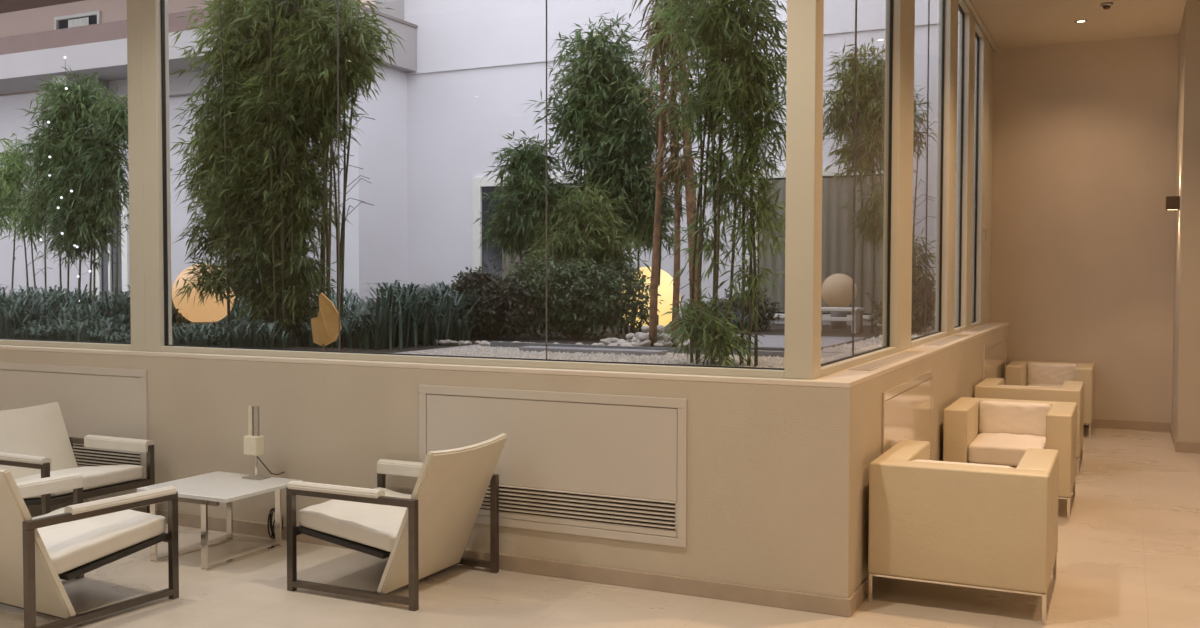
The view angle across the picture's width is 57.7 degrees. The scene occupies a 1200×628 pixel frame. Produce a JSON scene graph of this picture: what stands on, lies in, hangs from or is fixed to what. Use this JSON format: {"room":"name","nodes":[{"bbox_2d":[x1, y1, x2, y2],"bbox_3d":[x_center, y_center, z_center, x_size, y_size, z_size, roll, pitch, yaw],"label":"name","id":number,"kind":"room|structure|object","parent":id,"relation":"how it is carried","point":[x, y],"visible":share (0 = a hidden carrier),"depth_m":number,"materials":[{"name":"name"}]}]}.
{"room":"hotel lobby","nodes":[
{"label":"hotel lobby","id":0,"kind":"room"},
{"bbox_2d":[0,350,864,598],"bbox_3d":[-2.887,0.759,6.909,9.000,1.014,0.300,1,2,26],"label":"wall","id":1,"kind":"structure","parent":0,"point":[775,473],"depth_m":5.38,"materials":[{"name":"beige paint"}]},
{"bbox_2d":[0,338,130,349],"bbox_3d":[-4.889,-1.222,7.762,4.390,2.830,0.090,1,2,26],"label":"window sill","id":2,"kind":"structure","parent":1,"relation":"in","point":[3,341],"depth_m":7.08,"materials":[{"name":"beige metal"}]},
{"bbox_2d":[0,362,147,478],"bbox_3d":[-3.473,0.684,7.015,1.550,0.705,0.014,1,2,26],"label":"access panel","id":3,"kind":"object","parent":1,"relation":"attached to","point":[114,405],"visible":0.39,"depth_m":6.89,"materials":[{"name":"paint"}]},
{"bbox_2d":[73,444,141,465],"bbox_3d":[-3.474,0.890,7.022,1.462,0.140,0.014,1,2,26],"label":"grille","id":4,"kind":"object","parent":3,"relation":"attached to","point":[87,456],"depth_m":6.85,"materials":[{"name":"beige metal"}]},
{"bbox_2d":[127,0,171,351],"bbox_3d":[-2.798,-1.185,6.758,0.250,2.830,0.100,1,2,26],"label":"column","id":5,"kind":"structure","parent":1,"relation":"attached to","point":[143,16],"depth_m":6.72,"materials":[{"name":"beige paint"}]},
{"bbox_2d":[0,345,864,387],"bbox_3d":[-2.886,0.239,6.891,9.001,0.026,0.302,1,2,26],"label":"trim","id":6,"kind":"structure","parent":1,"relation":"on","point":[824,381],"depth_m":5.61,"materials":[{"name":"stone"}]},
{"bbox_2d":[88,500,850,616],"bbox_3d":[-2.950,1.230,6.780,9.014,0.080,0.014,1,2,26],"label":"baseboard","id":7,"kind":"structure","parent":1,"relation":"attached to","point":[837,606],"depth_m":5.28,"materials":[{"name":"stone"}]},
{"bbox_2d":[160,0,783,377],"bbox_3d":[-0.911,-1.152,5.842,3.945,2.830,0.090,1,2,26],"label":"window","id":8,"kind":"structure","parent":1,"relation":"in","point":[343,355],"depth_m":5.87,"materials":[{"name":"beige metal"}]},
{"bbox_2d":[419,385,686,547],"bbox_3d":[-0.277,0.740,5.473,1.521,0.705,0.014,1,2,26],"label":"access panel","id":9,"kind":"object","parent":1,"relation":"attached to","point":[619,464],"visible":0.8,"depth_m":5.39,"materials":[{"name":"paint"}]},
{"bbox_2d":[480,484,676,529],"bbox_3d":[-0.277,0.947,5.480,1.433,0.140,0.014,1,2,26],"label":"grille","id":10,"kind":"object","parent":9,"relation":"attached to","point":[646,510],"depth_m":5.38,"materials":[{"name":"beige metal"}]},
{"bbox_2d":[784,0,823,379],"bbox_3d":[0.937,-1.120,4.978,0.135,2.830,0.140,1,2,26],"label":"column","id":11,"kind":"structure","parent":1,"relation":"attached to","point":[805,18],"depth_m":4.94,"materials":[{"name":"beige paint"}]},
{"bbox_2d":[0,427,1199,627],"bbox_3d":[-1.087,1.386,4.910,14.000,0.100,16.230,1,2,26],"label":"floor","id":12,"kind":"structure","parent":0,"point":[1128,553],"depth_m":5.19,"materials":[{"name":"beige stone"}]},
{"bbox_2d":[0,402,154,517],"bbox_3d":[-3.188,0.923,6.354,0.825,0.721,0.751,1,2,26],"label":"lounge chair","id":13,"kind":"object","parent":12,"relation":"on","point":[35,442],"visible":0.65,"depth_m":6.47,"materials":[{"name":"white leather"}]},
{"bbox_2d":[14,465,143,498],"bbox_3d":[-3.094,0.969,6.310,0.575,0.169,0.636,1,2,26],"label":"seat cushion","id":14,"kind":"object","parent":13,"relation":"on","point":[97,480],"depth_m":6.24,"materials":[{"name":"white leather"}]},
{"bbox_2d":[0,469,178,627],"bbox_3d":[-2.490,0.973,4.911,0.751,0.721,0.825,1,2,30],"label":"lounge chair","id":15,"kind":"object","parent":12,"relation":"on","point":[67,543],"visible":1,"depth_m":4.76,"materials":[{"name":"white fabric"}]},
{"bbox_2d":[32,507,165,573],"bbox_3d":[-2.438,1.014,5.003,0.636,0.169,0.575,1,2,30],"label":"seat cushion","id":16,"kind":"object","parent":15,"relation":"on","point":[82,546],"depth_m":4.87,"materials":[{"name":"white fabric"}]},
{"bbox_2d":[137,471,302,570],"bbox_3d":[-2.041,1.109,5.880,0.630,0.385,0.570,1,2,26],"label":"coffee table","id":17,"kind":"object","parent":12,"relation":"on","point":[212,488],"visible":0.87,"depth_m":5.79,"materials":[{"name":"white paint"}]},
{"bbox_2d":[242,406,283,536],"bbox_3d":[-1.861,0.893,6.152,0.130,0.771,0.310,1,2,26],"label":"table lamp","id":18,"kind":"object","parent":17,"relation":"on","point":[253,443],"visible":0.94,"depth_m":6.04,"materials":[{"name":"grey metal"}]},
{"bbox_2d":[267,508,282,538],"bbox_3d":[-1.852,1.191,6.207,0.088,0.176,0.048,1,2,26],"label":"coiled cable","id":19,"kind":"object","parent":12,"relation":"on","point":[273,509],"visible":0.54,"depth_m":6.21,"materials":[{"name":"black plastic"}]},
{"bbox_2d":[286,433,506,610],"bbox_3d":[-0.967,0.960,5.355,0.825,0.721,0.751,1,2,26],"label":"lounge chair","id":20,"kind":"object","parent":12,"relation":"on","point":[425,533],"visible":1,"depth_m":5.17,"materials":[{"name":"leather"}]},
{"bbox_2d":[298,487,410,551],"bbox_3d":[-1.062,1.003,5.402,0.575,0.169,0.636,1,2,26],"label":"seat cushion","id":21,"kind":"object","parent":20,"relation":"on","point":[361,527],"depth_m":5.16,"materials":[{"name":"white leather"}]},
{"bbox_2d":[868,440,1058,624],"bbox_3d":[1.761,1.004,5.233,0.770,0.650,0.810,1,2,26],"label":"armchair","id":22,"kind":"object","parent":12,"relation":"on","point":[971,525],"visible":1,"depth_m":4.88,"materials":[{"name":"beige leather"}]},
{"bbox_2d":[912,459,1012,467],"bbox_3d":[1.670,0.804,5.037,0.464,0.236,0.097,1,2,26],"label":"cushion","id":23,"kind":"object","parent":22,"relation":"on","point":[917,460],"depth_m":5.00,"materials":[{"name":"leather"}]},
{"bbox_2d":[943,397,1076,518],"bbox_3d":[2.756,0.937,7.300,0.770,0.650,0.810,1,2,26],"label":"armchair","id":24,"kind":"object","parent":12,"relation":"on","point":[991,431],"visible":0.78,"depth_m":7.08,"materials":[{"name":"beige leather"}]},
{"bbox_2d":[968,433,1045,465],"bbox_3d":[2.718,0.886,7.218,0.466,0.156,0.626,1,2,26],"label":"seat cushion","id":25,"kind":"object","parent":24,"relation":"on","point":[1006,449],"depth_m":7.01,"materials":[{"name":"fabric"}]},
{"bbox_2d":[979,401,1050,435],"bbox_3d":[2.848,0.725,7.482,0.464,0.236,0.097,1,2,26],"label":"cushion","id":26,"kind":"object","parent":24,"relation":"on","point":[1009,417],"depth_m":7.45,"materials":[{"name":"fabric"}]},
{"bbox_2d":[974,378,1083,474],"bbox_3d":[3.482,0.887,8.825,0.770,0.650,0.810,1,2,26],"label":"armchair","id":27,"kind":"object","parent":12,"relation":"on","point":[995,388],"visible":0.34,"depth_m":8.48,"materials":[{"name":"beige fabric"}]},
{"bbox_2d":[1004,385,1056,387],"bbox_3d":[3.391,0.688,8.629,0.464,0.236,0.097,1,2,26],"label":"cushion","id":28,"kind":"object","parent":27,"relation":"on","point":[1004,385],"depth_m":8.58,"materials":[{"name":"fabric"}]},
{"bbox_2d":[1005,361,1094,437],"bbox_3d":[4.452,0.824,10.776,0.770,0.650,0.810,1,2,26],"label":"armchair","id":29,"kind":"object","parent":12,"relation":"on","point":[1020,373],"visible":0.46,"depth_m":10.81,"materials":[{"name":"beige fabric"}]},
{"bbox_2d":[1027,384,1061,387],"bbox_3d":[4.414,0.773,10.695,0.466,0.156,0.626,1,2,26],"label":"seat cushion","id":30,"kind":"object","parent":29,"relation":"on","point":[1043,385],"depth_m":10.72,"materials":[{"name":"fabric"}]},
{"bbox_2d":[1027,362,1076,384],"bbox_3d":[4.544,0.612,10.959,0.464,0.236,0.097,1,2,26],"label":"cushion","id":31,"kind":"object","parent":29,"relation":"on","point":[1054,373],"depth_m":10.93,"materials":[{"name":"fabric"}]},
{"bbox_2d":[863,325,1008,580],"bbox_3d":[2.602,0.722,8.273,0.300,1.014,6.930,1,2,26],"label":"wall","id":32,"kind":"structure","parent":0,"point":[957,370],"depth_m":7.00,"materials":[{"name":"beige paint"}]},
{"bbox_2d":[821,0,896,376],"bbox_3d":[1.396,-1.149,5.867,0.080,2.830,1.860,1,2,26],"label":"window","id":33,"kind":"structure","parent":32,"relation":"in","point":[833,366],"depth_m":6.27,"materials":[{"name":"beige metal"}]},
{"bbox_2d":[848,576,882,615],"bbox_3d":[2.677,1.196,8.085,0.014,0.080,7.230,1,2,26],"label":"baseboard","id":34,"kind":"structure","parent":32,"relation":"attached to","point":[859,595],"depth_m":5.02,"materials":[{"name":"stone"}]},
{"bbox_2d":[882,0,914,351],"bbox_3d":[1.909,-1.184,6.940,0.090,2.830,0.520,1,2,26],"label":"column","id":35,"kind":"structure","parent":32,"relation":"attached to","point":[903,10],"depth_m":6.76,"materials":[{"name":"beige paint"}]},
{"bbox_2d":[881,370,932,459],"bbox_3d":[1.743,0.722,6.130,0.014,0.705,1.517,1,2,26],"label":"access panel","id":36,"kind":"object","parent":32,"relation":"attached to","point":[907,406],"visible":0.45,"depth_m":6.08,"materials":[{"name":"paint"}]},
{"bbox_2d":[825,322,1008,381],"bbox_3d":[2.603,0.202,8.255,0.301,0.026,6.930,1,2,26],"label":"trim","id":37,"kind":"structure","parent":32,"relation":"on","point":[928,351],"depth_m":6.58,"materials":[{"name":"stone"}]},
{"bbox_2d":[849,351,922,370],"bbox_3d":[1.633,0.257,6.131,0.110,0.004,1.556,1,2,26],"label":"vent","id":38,"kind":"object","parent":37,"relation":"on","point":[873,365],"visible":1,"depth_m":5.98,"materials":[{"name":"beige"}]},
{"bbox_2d":[924,335,968,345],"bbox_3d":[2.598,0.192,8.130,0.110,0.004,1.516,1,2,26],"label":"vent","id":39,"kind":"object","parent":37,"relation":"on","point":[946,340],"visible":1,"depth_m":7.99,"materials":[{"name":"beige"}]},
{"bbox_2d":[965,324,998,331],"bbox_3d":[3.544,0.128,10.087,0.110,0.004,1.666,1,2,26],"label":"vent","id":40,"kind":"object","parent":37,"relation":"on","point":[981,328],"visible":1,"depth_m":9.95,"materials":[{"name":"beige"}]},
{"bbox_2d":[911,0,946,347],"bbox_3d":[2.366,-1.214,7.873,0.080,2.830,1.560,1,2,26],"label":"window","id":41,"kind":"structure","parent":32,"relation":"in","point":[925,338],"depth_m":8.54,"materials":[{"name":"beige metal"}]},
{"bbox_2d":[935,0,958,335],"bbox_3d":[2.798,-1.244,8.780,0.090,2.830,0.450,1,2,26],"label":"trim","id":42,"kind":"structure","parent":32,"relation":"attached to","point":[951,6],"depth_m":8.61,"materials":[{"name":"beige metal"}]},
{"bbox_2d":[954,0,969,333],"bbox_3d":[3.049,-1.260,9.287,0.080,2.830,0.680,1,2,26],"label":"window","id":43,"kind":"structure","parent":32,"relation":"in","point":[963,8],"depth_m":9.58,"materials":[{"name":"clear glass"}]},
{"bbox_2d":[955,10,974,329],"bbox_3d":[3.283,-1.276,9.784,0.090,2.830,0.420,1,2,26],"label":"trim","id":44,"kind":"structure","parent":32,"relation":"attached to","point":[969,27],"depth_m":9.62,"materials":[{"name":"beige paint"}]},
{"bbox_2d":[971,19,986,327],"bbox_3d":[3.557,-1.293,10.295,0.119,2.830,0.739,1,2,26],"label":"window","id":45,"kind":"structure","parent":32,"relation":"in","point":[978,31],"depth_m":10.53,"materials":[{"name":"beige metal"}]},
{"bbox_2d":[971,34,993,325],"bbox_3d":[3.849,-1.314,10.954,0.090,2.830,0.900,1,2,26],"label":"trim","id":46,"kind":"structure","parent":32,"relation":"attached to","point":[986,52],"depth_m":10.64,"materials":[{"name":"beige paint"}]},
{"bbox_2d":[983,335,1005,379],"bbox_3d":[3.667,0.592,10.114,0.014,0.705,1.860,1,2,26],"label":"access panel","id":47,"kind":"object","parent":32,"relation":"attached to","point":[994,352],"visible":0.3,"depth_m":10.06,"materials":[{"name":"paint"}]},
{"bbox_2d":[971,0,1193,48],"bbox_3d":[5.104,-2.756,7.301,5.460,0.300,7.840,1,2,26],"label":"ceiling","id":48,"kind":"structure","parent":0,"point":[1010,23],"depth_m":10.01,"materials":[{"name":"paint"}]},
{"bbox_2d":[1074,20,1087,22],"bbox_3d":[4.431,-2.695,10.039,0.124,0.006,0.124,1,2,26],"label":"recessed light","id":49,"kind":"object","parent":48,"relation":"in","point":[1076,21],"visible":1,"depth_m":10.04,"materials":[{"name":"grey"}]},
{"bbox_2d":[1100,2,1112,9],"bbox_3d":[4.372,-2.654,9.402,0.104,0.048,0.104,1,2,26],"label":"smoke detector","id":50,"kind":"object","parent":48,"relation":"attached to","point":[1106,5],"visible":1,"depth_m":9.38,"materials":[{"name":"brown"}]},
{"bbox_2d":[990,34,1178,422],"bbox_3d":[6.620,-0.776,10.560,5.500,3.870,0.770,1,2,26],"label":"wall","id":51,"kind":"structure","parent":0,"point":[1084,160],"depth_m":10.94,"materials":[{"name":"beige paint"}]},
{"bbox_2d":[965,0,997,51],"bbox_3d":[2.579,-2.623,8.119,0.035,0.030,7.030,1,2,26],"label":"trim","id":52,"kind":"structure","parent":51,"relation":"attached to","point":[971,6],"depth_m":10.07,"materials":[{"name":"beige paint"}]},
{"bbox_2d":[1084,418,1199,452],"bbox_3d":[6.197,1.145,9.624,4.986,0.090,1.394,1,2,26],"label":"baseboard","id":53,"kind":"structure","parent":51,"relation":"attached to","point":[1097,423],"depth_m":10.76,"materials":[{"name":"wood"}]},
{"bbox_2d":[1172,0,1199,442],"bbox_3d":[6.967,-0.731,9.200,3.690,3.870,1.380,1,2,26],"label":"wall","id":54,"kind":"structure","parent":0,"point":[1186,321],"depth_m":9.37,"materials":[{"name":"beige paint"}]},
{"bbox_2d":[1166,196,1179,209],"bbox_3d":[5.174,-1.000,9.846,0.110,0.120,0.120,1,2,26],"label":"wall sconce","id":55,"kind":"object","parent":54,"relation":"attached to","point":[1172,202],"visible":1,"depth_m":9.79,"materials":[{"name":"brown metal"}]},
{"label":"outside","id":56,"kind":"structure","parent":0,"visible":0},
{"bbox_2d":[404,0,958,325],"bbox_3d":[3.599,-3.962,12.491,14.320,8.900,0.335,1,2,26],"label":"wall","id":57,"kind":"structure","parent":56,"point":[456,119],"depth_m":14.69,"materials":[{"name":"paint"}]},
{"bbox_2d":[0,1,417,102],"bbox_3d":[-9.315,-3.670,17.370,13.990,0.910,2.120,1,2,26],"label":"balcony","id":58,"kind":"object","parent":57,"relation":"attached to","point":[25,59],"visible":0.26,"depth_m":15.28,"materials":[{"name":"paint"}]},
{"bbox_2d":[472,173,593,279],"bbox_3d":[-0.914,-0.915,14.595,1.840,1.885,0.050,1,2,26],"label":"window","id":59,"kind":"structure","parent":57,"relation":"in","point":[480,255],"depth_m":14.90,"materials":[{"name":"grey glass"}]},
{"bbox_2d":[502,184,580,279],"bbox_3d":[-0.779,-0.880,14.520,1.230,1.650,0.030,1,2,26],"label":"curtain","id":60,"kind":"object","parent":59,"relation":"hanging from","point":[507,263],"depth_m":14.74,"materials":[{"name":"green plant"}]},
{"bbox_2d":[749,167,883,319],"bbox_3d":[2.634,-0.835,12.884,1.800,1.780,0.050,1,2,26],"label":"window","id":61,"kind":"structure","parent":57,"relation":"in","point":[837,256],"depth_m":12.79,"materials":[{"name":"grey glass"}]},
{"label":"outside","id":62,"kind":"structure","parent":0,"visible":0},
{"bbox_2d":[0,91,340,305],"bbox_3d":[-9.528,-1.606,17.707,13.580,3.800,0.300,1,2,26],"label":"wall","id":63,"kind":"structure","parent":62,"point":[11,106],"depth_m":16.91,"materials":[{"name":"paint"}]},
{"bbox_2d":[95,193,129,299],"bbox_3d":[-7.399,-0.942,16.506,0.720,1.780,0.050,1,2,26],"label":"window","id":64,"kind":"structure","parent":63,"relation":"in","point":[106,279],"depth_m":16.48,"materials":[{"name":"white glass"}]},
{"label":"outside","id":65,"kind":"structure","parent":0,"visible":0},
{"bbox_2d":[340,0,407,309],"bbox_3d":[-3.101,-3.806,14.975,0.300,8.400,1.100,1,2,26],"label":"wall","id":66,"kind":"structure","parent":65,"point":[376,236],"depth_m":14.88,"materials":[{"name":"paint"}]},
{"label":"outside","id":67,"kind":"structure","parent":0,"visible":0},
{"bbox_2d":[0,0,374,95],"bbox_3d":[-9.352,-5.804,17.596,13.860,4.600,0.300,1,2,26],"label":"wall","id":68,"kind":"structure","parent":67,"point":[40,19],"depth_m":17.00,"materials":[{"name":"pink paint"}]},
{"bbox_2d":[0,0,83,13],"bbox_3d":[-10.100,-5.008,16.950,12.900,0.350,1.540,1,2,26],"label":"balcony","id":69,"kind":"object","parent":68,"relation":"attached to","point":[6,6],"visible":1,"depth_m":17.02,"materials":[{"name":"paint"}]},
{"bbox_2d":[54,11,101,29],"bbox_3d":[-8.062,-4.138,16.833,1.000,0.975,0.050,1,2,26],"label":"window","id":70,"kind":"structure","parent":68,"relation":"in","point":[95,17],"depth_m":16.80,"materials":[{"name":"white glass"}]},
{"bbox_2d":[68,17,88,27],"bbox_3d":[-8.041,-4.125,16.818,0.450,0.860,0.020,1,2,26],"label":"curtain","id":71,"kind":"object","parent":70,"relation":"hanging from","point":[72,21],"depth_m":16.82,"materials":[{"name":"white fabric"}]},
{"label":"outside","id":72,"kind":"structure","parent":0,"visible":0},
{"bbox_2d":[0,321,882,352],"bbox_3d":[-7.136,0.268,13.390,21.700,0.350,7.699,1,2,26],"label":"garden","id":73,"kind":"object","parent":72,"point":[776,329],"depth_m":9.85,"materials":[{"name":"gravel"}]},
{"bbox_2d":[0,133,51,295],"bbox_3d":[-6.845,-0.975,12.602,1.419,2.188,0.873,1,2,26],"label":"clump","id":74,"kind":"object","parent":73,"relation":"on","point":[9,188],"visible":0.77,"depth_m":12.43,"materials":[{"name":"green plant"}]},
{"bbox_2d":[10,65,128,300],"bbox_3d":[-5.657,-1.269,11.791,1.932,2.835,1.034,2,3,41],"label":"clump","id":75,"kind":"object","parent":73,"relation":"on","point":[85,163],"visible":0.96,"depth_m":11.59,"materials":[{"name":"green plant"}]},
{"bbox_2d":[40,56,90,300],"bbox_3d":[-5.557,-1.394,11.296,0.697,2.530,0.124,1,2,26],"label":"string","id":76,"kind":"object","parent":75,"relation":"hanging from","point":[66,88],"visible":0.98,"depth_m":11.29,"materials":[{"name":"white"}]},
{"bbox_2d":[0,284,242,337],"bbox_3d":[-6.095,-0.072,10.973,5.398,0.494,2.319,1,2,26],"label":"grass bed","id":77,"kind":"object","parent":73,"relation":"on","point":[17,311],"visible":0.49,"depth_m":9.89,"materials":[{"name":"green plant"}]},
{"bbox_2d":[5,313,315,348],"bbox_3d":[-3.418,0.131,8.877,2.447,0.237,1.960,1,2,26],"label":"grass bed","id":78,"kind":"object","parent":73,"relation":"on","point":[252,335],"visible":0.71,"depth_m":8.39,"materials":[{"name":"green plant"}]},
{"bbox_2d":[26,284,372,326],"bbox_3d":[-4.727,-0.130,13.371,7.506,0.454,2.677,1,2,26],"label":"grass bed","id":79,"kind":"object","parent":73,"relation":"on","point":[354,303],"visible":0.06,"depth_m":12.49,"materials":[{"name":"green plant"}]},
{"bbox_2d":[172,264,234,326],"bbox_3d":[-3.785,-0.143,10.424,0.580,0.680,0.580,1,2,26],"label":"globe lamp","id":80,"kind":"object","parent":73,"relation":"on","point":[209,312],"visible":0.52,"depth_m":10.21,"materials":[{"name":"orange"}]},
{"bbox_2d":[170,0,404,346],"bbox_3d":[-2.619,-1.667,8.913,2.625,3.832,1.344,2,3,42],"label":"clump","id":81,"kind":"object","parent":73,"relation":"on","point":[255,156],"visible":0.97,"depth_m":8.70,"materials":[{"name":"green plant"}]},
{"bbox_2d":[311,293,341,350],"bbox_3d":[-1.825,0.114,7.226,0.249,0.512,0.044,1,2,26],"label":"lamp","id":82,"kind":"object","parent":73,"relation":"on","point":[325,327],"visible":0.91,"depth_m":7.21,"materials":[{"name":"orange"}]},
{"bbox_2d":[289,280,490,349],"bbox_3d":[-1.656,-0.049,9.953,1.737,0.530,4.214,0,2,2],"label":"grass bed","id":83,"kind":"object","parent":73,"relation":"on","point":[399,316],"visible":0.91,"depth_m":8.69,"materials":[{"name":"green plant"}]},
{"bbox_2d":[438,258,544,338],"bbox_3d":[-0.934,-0.137,9.801,0.973,0.733,0.767,1,2,13],"label":"shrub","id":84,"kind":"object","parent":73,"relation":"on","point":[504,311],"visible":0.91,"depth_m":9.61,"materials":[{"name":"green plant"}]},
{"bbox_2d":[471,129,581,333],"bbox_3d":[-0.687,-0.804,10.743,1.311,1.991,0.886,1,2,31],"label":"clump","id":85,"kind":"object","parent":73,"relation":"on","point":[526,209],"visible":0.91,"depth_m":10.62,"materials":[{"name":"green plant"}]},
{"bbox_2d":[503,254,643,338],"bbox_3d":[-0.252,-0.154,9.774,1.342,0.774,0.789,1,2,21],"label":"shrub","id":86,"kind":"object","parent":73,"relation":"on","point":[579,297],"visible":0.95,"depth_m":9.59,"materials":[{"name":"green plant"}]},
{"bbox_2d":[525,169,650,336],"bbox_3d":[-0.177,-0.563,10.162,1.091,1.550,1.056,0,2,-16],"label":"clump","id":87,"kind":"object","parent":73,"relation":"on","point":[585,239],"visible":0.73,"depth_m":10.01,"materials":[{"name":"green plant"}]},
{"bbox_2d":[511,7,687,333],"bbox_3d":[0.009,-1.407,10.815,1.844,3.194,1.225,1,2,14],"label":"clump","id":88,"kind":"object","parent":73,"relation":"on","point":[606,119],"visible":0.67,"depth_m":10.60,"materials":[{"name":"green plant"}]},
{"bbox_2d":[600,339,610,344],"bbox_3d":[0.051,0.235,8.786,0.101,0.068,0.102,1,2,35],"label":"stone","id":89,"kind":"object","parent":73,"relation":"on","point":[604,341],"visible":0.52,"depth_m":8.74,"materials":[{"name":"white stone"}]},
{"bbox_2d":[606,262,663,334],"bbox_3d":[0.264,-0.125,9.871,0.533,0.703,0.620,-1,2,-29],"label":"shrub","id":90,"kind":"object","parent":73,"relation":"on","point":[641,314],"visible":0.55,"depth_m":9.79,"materials":[{"name":"green plant"}]},
{"bbox_2d":[635,267,650,314],"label":"globe lamp","id":91,"kind":"object","parent":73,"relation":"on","point":[645,270],"depth_m":10.62,"materials":[{"name":"beige"}]},
{"bbox_2d":[639,340,650,346],"bbox_3d":[0.358,0.240,8.619,0.097,0.069,0.093,0,2,-11],"label":"stone","id":92,"kind":"object","parent":73,"relation":"on","point":[647,343],"visible":0.79,"depth_m":8.59,"materials":[{"name":"white stone"}]},
{"bbox_2d":[657,270,672,325],"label":"globe lamp","id":93,"kind":"object","parent":73,"relation":"on","point":[665,290],"depth_m":10.62,"materials":[{"name":"beige glass"}]},
{"bbox_2d":[398,326,934,367],"bbox_3d":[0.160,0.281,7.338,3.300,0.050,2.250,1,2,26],"label":"gravel","id":94,"kind":"object","parent":73,"relation":"on","point":[823,354],"depth_m":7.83,"materials":[{"name":"grey gravel"}]},
{"bbox_2d":[519,346,667,355],"bbox_3d":[-0.059,0.263,7.804,1.100,0.030,0.180,1,2,26],"label":"edging slab","id":95,"kind":"object","parent":94,"relation":"on","point":[529,348],"visible":0.93,"depth_m":7.72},
{"bbox_2d":[663,342,671,347],"bbox_3d":[0.534,0.243,8.597,0.078,0.052,0.071,-1,2,-26],"label":"stone","id":96,"kind":"object","parent":73,"relation":"on","point":[667,344],"visible":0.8,"depth_m":8.57,"materials":[{"name":"grey stone"}]},
{"bbox_2d":[627,0,726,346],"bbox_3d":[0.597,-1.389,8.537,0.999,3.311,0.810,1,2,26],"label":"tree","id":97,"kind":"object","parent":73,"relation":"on","point":[676,168],"visible":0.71,"depth_m":8.54,"materials":[{"name":"green plant"}]},
{"bbox_2d":[656,271,764,365],"bbox_3d":[0.666,0.028,6.628,0.673,0.607,0.549,1,2,26],"label":"clump","id":98,"kind":"object","parent":73,"relation":"on","point":[691,326],"visible":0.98,"depth_m":6.56,"materials":[{"name":"green plant"}]},
{"bbox_2d":[641,0,786,366],"bbox_3d":[0.782,-1.204,6.666,1.236,3.066,1.026,1,2,26],"label":"clump","id":99,"kind":"object","parent":73,"relation":"on","point":[748,71],"visible":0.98,"depth_m":6.61,"materials":[{"name":"green plant"}]},
{"bbox_2d":[670,302,762,333],"bbox_3d":[1.129,0.025,11.022,1.126,0.320,1.297,1,2,26],"label":"grass bed","id":100,"kind":"object","parent":73,"relation":"on","point":[738,315],"visible":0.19,"depth_m":10.77,"materials":[{"name":"green plant"}]},
{"bbox_2d":[614,334,865,349],"bbox_3d":[1.239,0.231,9.343,1.700,0.020,1.700,1,2,26],"label":"path","id":101,"kind":"structure","parent":73,"relation":"on","point":[769,342],"depth_m":9.11,"materials":[{"name":"grey concrete"}]},
{"label":"stone","id":102,"kind":"object","parent":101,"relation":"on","visible":0},
{"label":"stone","id":103,"kind":"object","parent":102,"relation":"on","visible":0},
{"bbox_2d":[641,326,648,331],"bbox_3d":[0.379,0.121,8.842,0.092,0.054,0.099,1,2,13],"label":"stone","id":104,"kind":"object","parent":103,"relation":"on","point":[644,328],"visible":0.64,"depth_m":8.81,"materials":[{"name":"white stone"}]},
{"bbox_2d":[710,288,782,329],"bbox_3d":[1.480,-0.067,11.512,0.713,0.486,0.962,-1,2,-38],"label":"shrub","id":105,"kind":"object","parent":73,"relation":"on","point":[767,315],"visible":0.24,"depth_m":11.34,"materials":[{"name":"green plant"}]},
{"bbox_2d":[821,273,856,328],"bbox_3d":[2.596,-0.140,11.842,0.380,0.600,0.380,1,2,26],"label":"globe lamp","id":106,"kind":"object","parent":73,"relation":"on","point":[837,289],"visible":0.84,"depth_m":11.72,"materials":[{"name":"beige"}]},
{"bbox_2d":[821,307,863,332],"bbox_3d":[2.401,0.061,11.053,0.480,0.250,0.300,1,2,26],"label":"bench","id":107,"kind":"object","parent":73,"relation":"on","point":[857,311],"visible":0.56,"depth_m":10.92,"materials":[{"name":"white"}]},
{"bbox_2d":[821,326,930,353],"bbox_3d":[2.918,0.216,10.003,0.650,0.012,4.850,1,2,26],"label":"gravel","id":108,"kind":"object","parent":73,"relation":"on","point":[879,338],"visible":0.07,"depth_m":8.33,"materials":[{"name":"white gravel"}]},
{"bbox_2d":[823,37,937,332],"bbox_3d":[2.804,-1.289,10.992,1.413,2.955,0.950,1,2,20],"label":"clump","id":109,"kind":"object","parent":73,"relation":"on","point":[870,80],"visible":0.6,"depth_m":10.88,"materials":[{"name":"green plant"}]},
{"bbox_2d":[866,273,935,334],"bbox_3d":[2.993,-0.085,10.510,0.834,0.591,0.884,1,2,26],"label":"shrub","id":110,"kind":"object","parent":73,"relation":"on","point":[917,315],"visible":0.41,"depth_m":10.25,"materials":[{"name":"green plant"}]},
{"label":"stone","id":111,"kind":"object","parent":73,"relation":"on","visible":0},
{"bbox_2d":[626,333,633,339],"bbox_3d":[0.244,0.182,8.817,0.072,0.058,0.073,0,2,0],"label":"stone","id":112,"kind":"object","parent":111,"relation":"on","point":[629,336],"visible":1,"depth_m":8.79,"materials":[{"name":"white stone"}]},
{"label":"stone","id":113,"kind":"object","parent":73,"relation":"on","visible":0},
{"bbox_2d":[657,333,664,340],"bbox_3d":[0.479,0.182,8.722,0.081,0.068,0.089,1,2,32],"label":"stone","id":114,"kind":"object","parent":113,"relation":"on","point":[661,336],"visible":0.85,"depth_m":8.70,"materials":[{"name":"grey stone"}]},
{"bbox_2d":[657,326,663,332],"bbox_3d":[0.482,0.127,8.743,0.078,0.063,0.085,1,2,35],"label":"stone","id":115,"kind":"object","parent":114,"relation":"on","point":[658,327],"visible":0.8,"depth_m":8.72,"materials":[{"name":"white stone"}]},
{"bbox_3d":[0.336,0.236,8.727,0.080,0.052,0.124,-13,17,-39],"label":"stone","id":116,"kind":"object","parent":73,"relation":"on","visible":0},
{"bbox_2d":[638,333,648,340],"bbox_3d":[0.351,0.185,8.722,0.103,0.070,0.079,0,2,1],"label":"stone","id":117,"kind":"object","parent":116,"relation":"on","point":[643,336],"visible":1,"depth_m":8.69,"materials":[{"name":"white stone"}]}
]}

